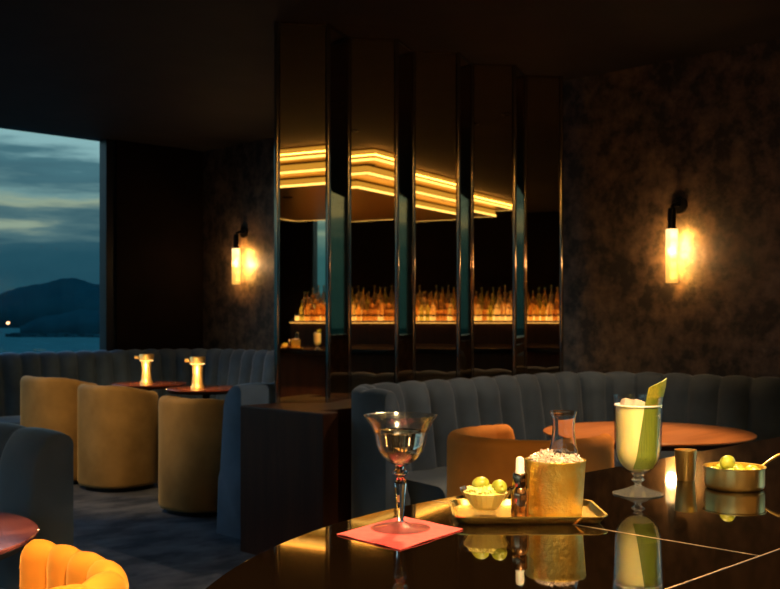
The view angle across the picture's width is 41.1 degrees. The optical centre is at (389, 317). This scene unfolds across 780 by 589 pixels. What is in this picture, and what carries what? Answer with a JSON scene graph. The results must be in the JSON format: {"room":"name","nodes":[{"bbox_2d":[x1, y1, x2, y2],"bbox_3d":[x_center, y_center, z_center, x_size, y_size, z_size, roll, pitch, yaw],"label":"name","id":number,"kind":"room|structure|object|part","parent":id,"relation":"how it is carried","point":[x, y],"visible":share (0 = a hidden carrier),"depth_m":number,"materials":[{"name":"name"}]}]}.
{"room":"cocktail bar","nodes":[
{"label":"cocktail bar","id":0,"kind":"room"},
{"bbox_2d":[116,140,202,350],"bbox_3d":[-5.710,-0.195,6.735,10.650,2.950,0.200,0,0,-45],"label":"wall","id":1,"kind":"structure","parent":0,"point":[159,189],"depth_m":10.06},
{"bbox_2d":[100,139,115,350],"bbox_3d":[-5.827,-0.504,6.590,9.080,2.328,0.120,0,0,-45],"label":"window frame","id":2,"kind":"structure","parent":1,"relation":"in","point":[107,146],"depth_m":9.72,"materials":[{"name":"black metal"}]},
{"bbox_2d":[73,481,255,588],"bbox_3d":[-0.937,1.330,2.104,10.850,0.100,13.500,0,0,-45],"label":"floor","id":3,"kind":"structure","parent":0,"point":[156,548],"depth_m":5.96,"materials":[{"name":"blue carpet"}]},
{"bbox_2d":[0,512,38,560],"bbox_3d":[-1.340,0.920,2.640,0.850,0.720,0.850,0,0,-45],"label":"round table","id":4,"kind":"object","parent":3,"relation":"on","point":[16,531],"visible":0.94,"depth_m":2.71,"materials":[{"name":"red wood"}]},
{"bbox_2d":[0,422,72,588],"bbox_3d":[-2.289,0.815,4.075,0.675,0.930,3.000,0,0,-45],"label":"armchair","id":5,"kind":"object","parent":3,"relation":"on","point":[36,464],"visible":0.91,"depth_m":3.21,"materials":[{"name":"fabric"}]},
{"bbox_2d":[20,376,96,484],"bbox_3d":[-2.596,0.865,8.147,0.570,0.830,0.520,0,0,38],"label":"tub chair","id":6,"kind":"object","parent":3,"relation":"on","point":[48,402],"visible":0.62,"depth_m":7.90,"materials":[{"name":"yellow fabric"}]},
{"bbox_2d":[19,539,128,588],"bbox_3d":[-0.838,0.885,2.005,0.560,0.790,0.610,0,0,45],"label":"tub chair","id":7,"kind":"object","parent":3,"relation":"on","point":[44,564],"visible":1,"depth_m":2.20,"materials":[{"name":"orange fabric"}]},
{"bbox_2d":[77,384,157,492],"bbox_3d":[-2.066,0.888,7.858,0.570,0.784,0.520,0,0,39],"label":"tub chair","id":8,"kind":"object","parent":3,"relation":"on","point":[117,426],"visible":1,"depth_m":7.63,"materials":[{"name":"yellow fabric"}]},
{"bbox_2d":[0,348,273,424],"bbox_3d":[-3.217,0.787,6.428,7.540,0.985,3.740,0,0,-45],"label":"bench","id":9,"kind":"object","parent":3,"relation":"on","point":[228,367],"visible":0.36,"depth_m":9.57,"materials":[{"name":"blue fabric"}]},
{"bbox_2d":[0,415,19,424],"bbox_3d":[-3.217,1.001,6.307,7.370,0.358,3.570,0,0,-45],"label":"seat cushion","id":10,"kind":"object","parent":9,"relation":"on","point":[15,419],"depth_m":8.49,"materials":[{"name":"blue fabric"}]},
{"bbox_2d":[110,381,186,390],"bbox_3d":[-2.072,0.920,8.931,0.640,0.720,0.640,0,0,-45],"label":"round table","id":11,"kind":"object","parent":3,"relation":"on","point":[135,384],"visible":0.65,"depth_m":8.76,"materials":[{"name":"red wood"}]},
{"bbox_2d":[135,354,153,383],"bbox_3d":[-2.106,0.435,8.939,0.141,0.250,0.144,0,0,-45],"label":"table lamp","id":12,"kind":"object","parent":11,"relation":"on","point":[146,360],"visible":1,"depth_m":8.90,"materials":[{"name":"gold metal"}]},
{"bbox_3d":[-2.093,0.463,8.938,0.112,0.195,0.112,0,0,-45],"label":"stem","id":13,"kind":"part","parent":12,"relation":"part of","materials":[{"name":"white metal"}]},
{"bbox_2d":[158,395,224,516],"bbox_3d":[-1.246,0.898,6.910,0.570,0.764,0.520,0,0,39],"label":"tub chair","id":14,"kind":"object","parent":3,"relation":"on","point":[189,430],"visible":0.79,"depth_m":6.65,"materials":[{"name":"yellow fabric"}]},
{"bbox_2d":[166,385,232,398],"bbox_3d":[-1.471,0.920,8.330,0.640,0.720,0.640,0,0,-45],"label":"round table","id":15,"kind":"object","parent":3,"relation":"on","point":[209,390],"visible":0.49,"depth_m":8.13,"materials":[{"name":"red wood"}]},
{"bbox_2d":[185,357,204,388],"bbox_3d":[-1.548,0.435,8.296,0.141,0.250,0.144,0,0,-45],"label":"table lamp","id":16,"kind":"object","parent":15,"relation":"on","point":[197,363],"visible":1,"depth_m":8.26,"materials":[{"name":"gold metal"}]},
{"bbox_3d":[-1.534,0.463,8.294,0.112,0.195,0.112,0,0,-45],"label":"stem","id":17,"kind":"part","parent":16,"relation":"part of","materials":[{"name":"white metal"}]},
{"bbox_2d":[216,382,273,538],"bbox_3d":[-0.472,0.823,6.532,1.630,0.915,0.645,0,0,-45],"label":"bench","id":18,"kind":"object","parent":3,"relation":"on","point":[228,503],"visible":0.08,"depth_m":5.80,"materials":[{"name":"blue fabric"}]},
{"bbox_2d":[206,437,779,588],"bbox_3d":[1.688,0.791,1.988,4.602,0.977,1.925,0,0,-45],"label":"table","id":19,"kind":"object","parent":3,"relation":"on","point":[694,535],"depth_m":1.36,"materials":[{"name":"black paint"}]},
{"bbox_2d":[337,517,462,549],"bbox_3d":[0.015,0.302,1.469,0.164,0.002,0.158,0,0,-45],"label":"napkin","id":20,"kind":"object","parent":19,"relation":"on","point":[399,542],"visible":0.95,"depth_m":1.45,"materials":[{"name":"pink paper"}]},
{"bbox_2d":[364,412,436,534],"bbox_3d":[0.015,0.220,1.486,0.106,0.162,0.106,0,0,-45],"label":"cocktail glass","id":21,"kind":"object","parent":20,"relation":"on","point":[397,445],"visible":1,"depth_m":1.47,"materials":[{"name":"white"}]},
{"bbox_3d":[0.015,0.251,1.486,0.024,0.080,0.022,0,0,-45],"label":"stem","id":22,"kind":"part","parent":21,"relation":"part of","materials":[{"name":"clear glass"}]},
{"bbox_2d":[364,412,436,465],"bbox_3d":[0.015,0.175,1.486,0.106,0.072,0.106,0,0,-45],"label":"bowl","id":23,"kind":"object","parent":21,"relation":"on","point":[397,445],"depth_m":1.46,"materials":[{"name":"clear glass"}]},
{"bbox_2d":[448,498,607,523],"bbox_3d":[0.207,0.296,1.592,0.229,0.013,0.156,0,0,0],"label":"serving tray","id":24,"kind":"object","parent":19,"relation":"on","point":[461,509],"visible":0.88,"depth_m":1.55,"materials":[{"name":"gold metal"}]},
{"bbox_2d":[511,457,528,516],"bbox_3d":[0.194,0.253,1.553,0.027,0.093,0.027,0,0,-45],"label":"dropper bottle","id":25,"kind":"object","parent":24,"relation":"on","point":[519,493],"visible":0.91,"depth_m":1.54,"materials":[{"name":"brown glass"}]},
{"bbox_3d":[0.194,0.219,1.553,0.014,0.024,0.014,0,0,-45],"label":"rubber bulb","id":26,"kind":"part","parent":25,"relation":"part of","materials":[{"name":"beige rubber"}]},
{"bbox_2d":[525,457,585,516],"bbox_3d":[0.252,0.257,1.585,0.092,0.085,0.092,0,0,-45],"label":"ice bucket","id":27,"kind":"object","parent":24,"relation":"on","point":[555,489],"visible":0.8,"depth_m":1.55,"materials":[{"name":"gold metal"}]},
{"bbox_2d":[529,448,583,462],"bbox_3d":[0.252,0.224,1.585,0.086,0.051,0.086,0,0,-45],"label":"crushed ice","id":28,"kind":"object","parent":27,"relation":"in","point":[545,456],"visible":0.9,"depth_m":1.56,"materials":[{"name":"beige ice"}]},
{"bbox_2d":[549,410,577,456],"bbox_3d":[0.264,0.179,1.585,0.045,0.074,0.045,0,0,-45],"label":"glass carafe","id":29,"kind":"object","parent":28,"relation":"on","point":[563,440],"visible":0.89,"depth_m":1.57,"materials":[{"name":"white"}]},
{"bbox_3d":[0.145,0.279,1.575,0.081,0.042,0.082,0,0,-45],"label":"glass bowl","id":30,"kind":"object","parent":24,"relation":"on","visible":0},
{"bbox_2d":[464,484,507,509],"bbox_3d":[0.145,0.270,1.575,0.067,0.039,0.067,0,0,-45],"label":"crushed ice","id":31,"kind":"object","parent":30,"relation":"in","point":[485,498],"visible":0.85,"depth_m":1.55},
{"bbox_2d":[472,476,489,487],"bbox_3d":[0.137,0.253,1.578,0.032,0.035,0.030,0,0,7],"label":"olive","id":32,"kind":"object","parent":31,"relation":"on","point":[480,481],"visible":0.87,"depth_m":1.57,"materials":[{"name":"food"}]},
{"bbox_2d":[491,479,506,493],"bbox_3d":[0.164,0.255,1.562,0.024,0.027,0.029,0,0,-13],"label":"olive","id":33,"kind":"object","parent":31,"relation":"on","point":[499,486],"visible":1,"depth_m":1.55,"materials":[{"name":"food"}]},
{"bbox_2d":[612,398,663,497],"bbox_3d":[0.427,0.218,1.790,0.088,0.169,0.088,0,0,-45],"label":"cocktail glass","id":34,"kind":"object","parent":19,"relation":"on","point":[629,413],"visible":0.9,"depth_m":1.77,"materials":[{"name":"white"}]},
{"bbox_3d":[0.427,0.278,1.790,0.025,0.020,0.025,0,0,-45],"label":"stem","id":35,"kind":"part","parent":34,"relation":"part of","materials":[{"name":"clear glass"}]},
{"bbox_2d":[633,378,666,469],"bbox_3d":[0.441,0.179,1.766,0.054,0.155,0.042,0,0,-45],"label":"garnish","id":36,"kind":"object","parent":34,"relation":"in","point":[650,428],"visible":1,"depth_m":1.75,"materials":[{"name":"green food"}]},
{"bbox_2d":[674,448,696,480],"bbox_3d":[0.552,0.275,1.944,0.041,0.057,0.041,0,0,-45],"label":"metal cup","id":37,"kind":"object","parent":19,"relation":"on","point":[685,458],"visible":1,"depth_m":1.93,"materials":[{"name":"gold metal"}]},
{"bbox_2d":[703,454,779,491],"bbox_3d":[0.648,0.273,1.877,0.191,0.059,0.123,0,0,-45],"label":"pan","id":38,"kind":"object","parent":19,"relation":"on","point":[726,480],"visible":0.97,"depth_m":1.81,"materials":[{"name":"gold metal"}]},
{"bbox_2d":[745,465,757,469],"bbox_3d":[0.649,0.275,1.863,0.032,0.038,0.035,0,0,36],"label":"olive","id":39,"kind":"object","parent":38,"relation":"in","point":[748,467],"visible":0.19,"depth_m":1.86,"materials":[{"name":"food"}]},
{"bbox_3d":[0.709,0.256,1.885,0.099,0.026,0.008,0,0,-20],"label":"handle","id":40,"kind":"part","parent":38,"relation":"part of","materials":[{"name":"gold metal"}]},
{"label":"olive","id":41,"kind":"object","parent":38,"relation":"in","visible":0},
{"bbox_2d":[719,455,734,468],"bbox_3d":[0.599,0.257,1.849,0.039,0.043,0.035,0,0,-34],"label":"olive","id":42,"kind":"object","parent":41,"relation":"on","point":[727,461],"visible":0.93,"depth_m":1.84,"materials":[{"name":"food"}]},
{"bbox_2d":[447,424,613,497],"bbox_3d":[0.587,0.885,4.482,0.640,0.790,0.690,0,0,-45],"label":"tub chair","id":43,"kind":"object","parent":3,"relation":"on","point":[491,452],"visible":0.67,"depth_m":4.27,"materials":[{"name":"orange fabric"}]},
{"bbox_2d":[351,371,779,518],"bbox_3d":[2.173,0.815,4.623,2.470,0.930,4.665,0,0,-45],"label":"bench","id":44,"kind":"object","parent":3,"relation":"on","point":[523,402],"visible":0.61,"depth_m":6.14,"materials":[{"name":"fabric"}]},
{"bbox_2d":[406,449,674,504],"bbox_3d":[2.252,1.001,4.586,2.070,0.358,4.500,0,0,-45],"label":"seat cushion","id":45,"kind":"object","parent":44,"relation":"on","point":[425,482],"depth_m":5.31,"materials":[{"name":"fabric"}]},
{"bbox_2d":[543,421,756,450],"bbox_3d":[1.270,0.920,5.130,1.020,0.720,1.020,0,0,-45],"label":"round table","id":46,"kind":"object","parent":3,"relation":"on","point":[700,437],"visible":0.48,"depth_m":5.00,"materials":[{"name":"orange wood"}]},
{"bbox_2d":[240,399,350,554],"bbox_3d":[0.338,0.880,6.383,2.595,0.800,0.690,0,0,-45],"label":"wall partition","id":47,"kind":"structure","parent":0,"point":[295,458],"depth_m":5.48,"materials":[{"name":"black wood"}]},
{"bbox_2d":[274,21,562,402],"bbox_3d":[0.272,-0.595,6.526,2.246,2.149,0.389,0,0,-45],"label":"screen","id":48,"kind":"object","parent":47,"relation":"on","point":[418,195],"visible":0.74,"depth_m":6.34,"materials":[{"name":"silver metal"}]},
{"bbox_3d":[-0.636,-0.595,5.869,0.033,2.149,0.033,0,0,-45],"label":"post","id":49,"kind":"part","parent":48,"relation":"part of","materials":[{"name":"brown metal"}]},
{"bbox_3d":[-0.494,-1.662,5.888,0.256,0.014,0.020,0,0,-8],"label":"rail","id":50,"kind":"part","parent":48,"relation":"part of","materials":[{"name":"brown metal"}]},
{"bbox_3d":[-0.494,0.473,5.888,0.256,0.013,0.020,0,0,-8],"label":"rail","id":51,"kind":"part","parent":48,"relation":"part of","materials":[{"name":"brown metal"}]},
{"bbox_3d":[-0.494,-0.594,5.888,0.256,2.120,0.012,0,0,-8],"label":"mirror panel","id":52,"kind":"part","parent":48,"relation":"part of","materials":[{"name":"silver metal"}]},
{"bbox_3d":[-0.351,-0.595,5.908,0.033,2.149,0.033,0,0,-45],"label":"post","id":53,"kind":"part","parent":48,"relation":"part of","materials":[{"name":"brown metal"}]},
{"bbox_3d":[-0.299,-1.662,6.048,0.020,0.014,0.268,0,0,21],"label":"rail","id":54,"kind":"part","parent":48,"relation":"part of","materials":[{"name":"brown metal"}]},
{"bbox_3d":[-0.299,0.473,6.048,0.020,0.013,0.268,0,0,21],"label":"rail","id":55,"kind":"part","parent":48,"relation":"part of","materials":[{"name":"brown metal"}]},
{"bbox_3d":[-0.299,-0.594,6.048,0.012,2.120,0.268,0,0,21],"label":"mirror panel","id":56,"kind":"part","parent":48,"relation":"part of","materials":[{"name":"brown metal"}]},
{"bbox_3d":[-0.246,-0.595,6.189,0.033,2.149,0.033,0,0,-45],"label":"post","id":57,"kind":"part","parent":48,"relation":"part of","materials":[{"name":"brown metal"}]},
{"bbox_3d":[-0.104,-1.662,6.208,0.256,0.014,0.020,0,0,-8],"label":"rail","id":58,"kind":"part","parent":48,"relation":"part of","materials":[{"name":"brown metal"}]},
{"bbox_3d":[-0.104,-0.594,6.208,0.256,2.120,0.012,0,0,-8],"label":"mirror panel","id":59,"kind":"part","parent":48,"relation":"part of","materials":[{"name":"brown metal"}]},
{"bbox_3d":[0.039,-0.595,6.228,0.033,2.149,0.033,0,0,-45],"label":"post","id":60,"kind":"part","parent":48,"relation":"part of","materials":[{"name":"brown metal"}]},
{"bbox_3d":[0.092,-0.594,6.368,0.012,2.120,0.268,0,0,21],"label":"mirror panel","id":61,"kind":"part","parent":48,"relation":"part of","materials":[{"name":"brown metal"}]},
{"bbox_3d":[0.092,-1.662,6.368,0.020,0.014,0.268,0,0,21],"label":"rail","id":62,"kind":"part","parent":48,"relation":"part of","materials":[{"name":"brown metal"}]},
{"bbox_3d":[0.144,-0.595,6.508,0.033,2.149,0.033,0,0,-45],"label":"post","id":63,"kind":"part","parent":48,"relation":"part of","materials":[{"name":"brown metal"}]},
{"bbox_3d":[0.287,-1.662,6.528,0.256,0.014,0.020,0,0,-8],"label":"rail","id":64,"kind":"part","parent":48,"relation":"part of","materials":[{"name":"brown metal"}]},
{"bbox_3d":[0.287,-0.594,6.528,0.256,2.120,0.012,0,0,-8],"label":"mirror panel","id":65,"kind":"part","parent":48,"relation":"part of","materials":[{"name":"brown metal"}]},
{"bbox_3d":[0.429,-0.595,6.547,0.033,2.149,0.033,0,0,-45],"label":"post","id":66,"kind":"part","parent":48,"relation":"part of","materials":[{"name":"brown metal"}]},
{"bbox_3d":[0.482,-1.662,6.688,0.020,0.014,0.268,0,0,21],"label":"rail","id":67,"kind":"part","parent":48,"relation":"part of","materials":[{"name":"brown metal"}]},
{"bbox_3d":[0.482,-0.594,6.688,0.012,2.120,0.268,0,0,21],"label":"mirror panel","id":68,"kind":"part","parent":48,"relation":"part of","materials":[{"name":"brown metal"}]},
{"bbox_3d":[0.535,-0.595,6.828,0.033,2.149,0.033,0,0,-45],"label":"post","id":69,"kind":"part","parent":48,"relation":"part of","materials":[{"name":"brown metal"}]},
{"bbox_3d":[0.677,-1.662,6.847,0.256,0.014,0.020,0,0,-8],"label":"rail","id":70,"kind":"part","parent":48,"relation":"part of","materials":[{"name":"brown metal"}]},
{"bbox_3d":[0.677,-0.594,6.847,0.256,2.120,0.012,0,0,-8],"label":"mirror panel","id":71,"kind":"part","parent":48,"relation":"part of","materials":[{"name":"brown metal"}]},
{"bbox_3d":[0.820,-0.595,6.867,0.033,2.149,0.033,0,0,-45],"label":"post","id":72,"kind":"part","parent":48,"relation":"part of","materials":[{"name":"brown metal"}]},
{"bbox_3d":[0.872,-0.594,7.007,0.012,2.120,0.268,0,0,21],"label":"mirror panel","id":73,"kind":"part","parent":48,"relation":"part of","materials":[{"name":"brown metal"}]},
{"bbox_3d":[0.925,-0.595,7.147,0.033,2.149,0.033,0,0,-45],"label":"post","id":74,"kind":"part","parent":48,"relation":"part of","materials":[{"name":"brown metal"}]},
{"bbox_3d":[1.052,-1.662,7.165,0.226,0.014,0.020,0,0,-8],"label":"rail","id":75,"kind":"part","parent":48,"relation":"part of","materials":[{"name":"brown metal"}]},
{"bbox_3d":[1.052,-0.594,7.165,0.226,2.120,0.012,0,0,-8],"label":"mirror panel","id":76,"kind":"part","parent":48,"relation":"part of","materials":[{"name":"brown metal"}]},
{"bbox_3d":[1.180,-0.595,7.182,0.033,2.149,0.033,0,0,-45],"label":"post","id":77,"kind":"part","parent":48,"relation":"part of","materials":[{"name":"brown metal"}]},
{"bbox_2d":[0,0,779,150],"bbox_3d":[-0.937,-1.745,2.104,10.850,0.150,13.500,0,0,-45],"label":"ceiling","id":78,"kind":"structure","parent":0,"point":[198,75],"depth_m":6.37,"materials":[{"name":"black paint"}]},
{"bbox_2d":[203,39,779,377],"bbox_3d":[2.828,-0.195,5.869,0.200,2.950,13.500,0,0,-45],"label":"wall","id":79,"kind":"structure","parent":0,"point":[703,130],"depth_m":6.85,"materials":[{"name":"paint"}]},
{"bbox_2d":[232,226,247,283],"bbox_3d":[-1.442,-0.598,9.900,0.137,0.555,0.110,0,0,-45],"label":"wall sconce","id":80,"kind":"object","parent":79,"relation":"attached to","point":[243,231],"visible":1,"depth_m":9.85,"materials":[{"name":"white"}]},
{"bbox_2d":[233,234,238,247],"bbox_3d":[-1.464,-0.731,9.878,0.052,0.139,0.052,0,0,-45],"label":"socket","id":81,"kind":"object","parent":80,"relation":"attached to","point":[235,237],"depth_m":9.86,"materials":[{"name":"black metal"}]},
{"bbox_3d":[-1.464,-0.490,9.878,0.076,0.340,0.076,0,0,-45],"label":"lamp shade","id":82,"kind":"part","parent":80,"relation":"part of","materials":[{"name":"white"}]},
{"bbox_2d":[666,197,686,282],"bbox_3d":[1.815,-0.502,6.642,0.137,0.555,0.110,0,0,-45],"label":"wall sconce","id":83,"kind":"object","parent":79,"relation":"attached to","point":[678,205],"visible":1,"depth_m":6.60,"materials":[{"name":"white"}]},
{"bbox_2d":[668,207,675,228],"bbox_3d":[1.794,-0.635,6.621,0.052,0.139,0.052,0,0,-45],"label":"socket","id":84,"kind":"object","parent":83,"relation":"attached to","point":[671,211],"depth_m":6.60,"materials":[{"name":"black metal"}]},
{"bbox_3d":[1.794,-0.395,6.621,0.076,0.340,0.076,0,0,-45],"label":"lamp shade","id":85,"kind":"part","parent":83,"relation":"part of","materials":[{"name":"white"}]},
{"bbox_3d":[1.824,-0.718,6.650,0.092,0.036,0.022,0,0,-45],"label":"arm","id":86,"kind":"part","parent":83,"relation":"part of","materials":[{"name":"black metal"}]},
{"label":"outside","id":87,"kind":"structure","parent":0,"visible":0},
{"bbox_2d":[0,328,99,353],"bbox_3d":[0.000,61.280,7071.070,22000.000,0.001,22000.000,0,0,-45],"label":"water surface","id":88,"kind":"object","parent":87,"point":[18,345],"depth_m":2499.11,"materials":[{"name":"blue liquid"}]},
{"bbox_2d":[5,333,99,336],"bbox_3d":[-1078.012,54.557,3357.799,213.925,13.447,313.937,0,0,-45],"label":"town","id":89,"kind":"object","parent":88,"relation":"on","point":[10,334],"visible":0.81,"depth_m":3332.68},
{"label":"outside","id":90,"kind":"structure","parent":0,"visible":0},
{"bbox_2d":[0,278,99,327],"bbox_3d":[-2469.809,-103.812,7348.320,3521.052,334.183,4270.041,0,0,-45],"label":"hills","id":91,"kind":"structure","parent":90,"point":[19,306],"depth_m":6750.30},
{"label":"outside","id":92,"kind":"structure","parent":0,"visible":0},
{"bbox_2d":[20,309,99,334],"bbox_3d":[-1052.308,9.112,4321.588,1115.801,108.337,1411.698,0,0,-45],"label":"hills","id":93,"kind":"structure","parent":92,"point":[79,321],"depth_m":4028.82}
]}

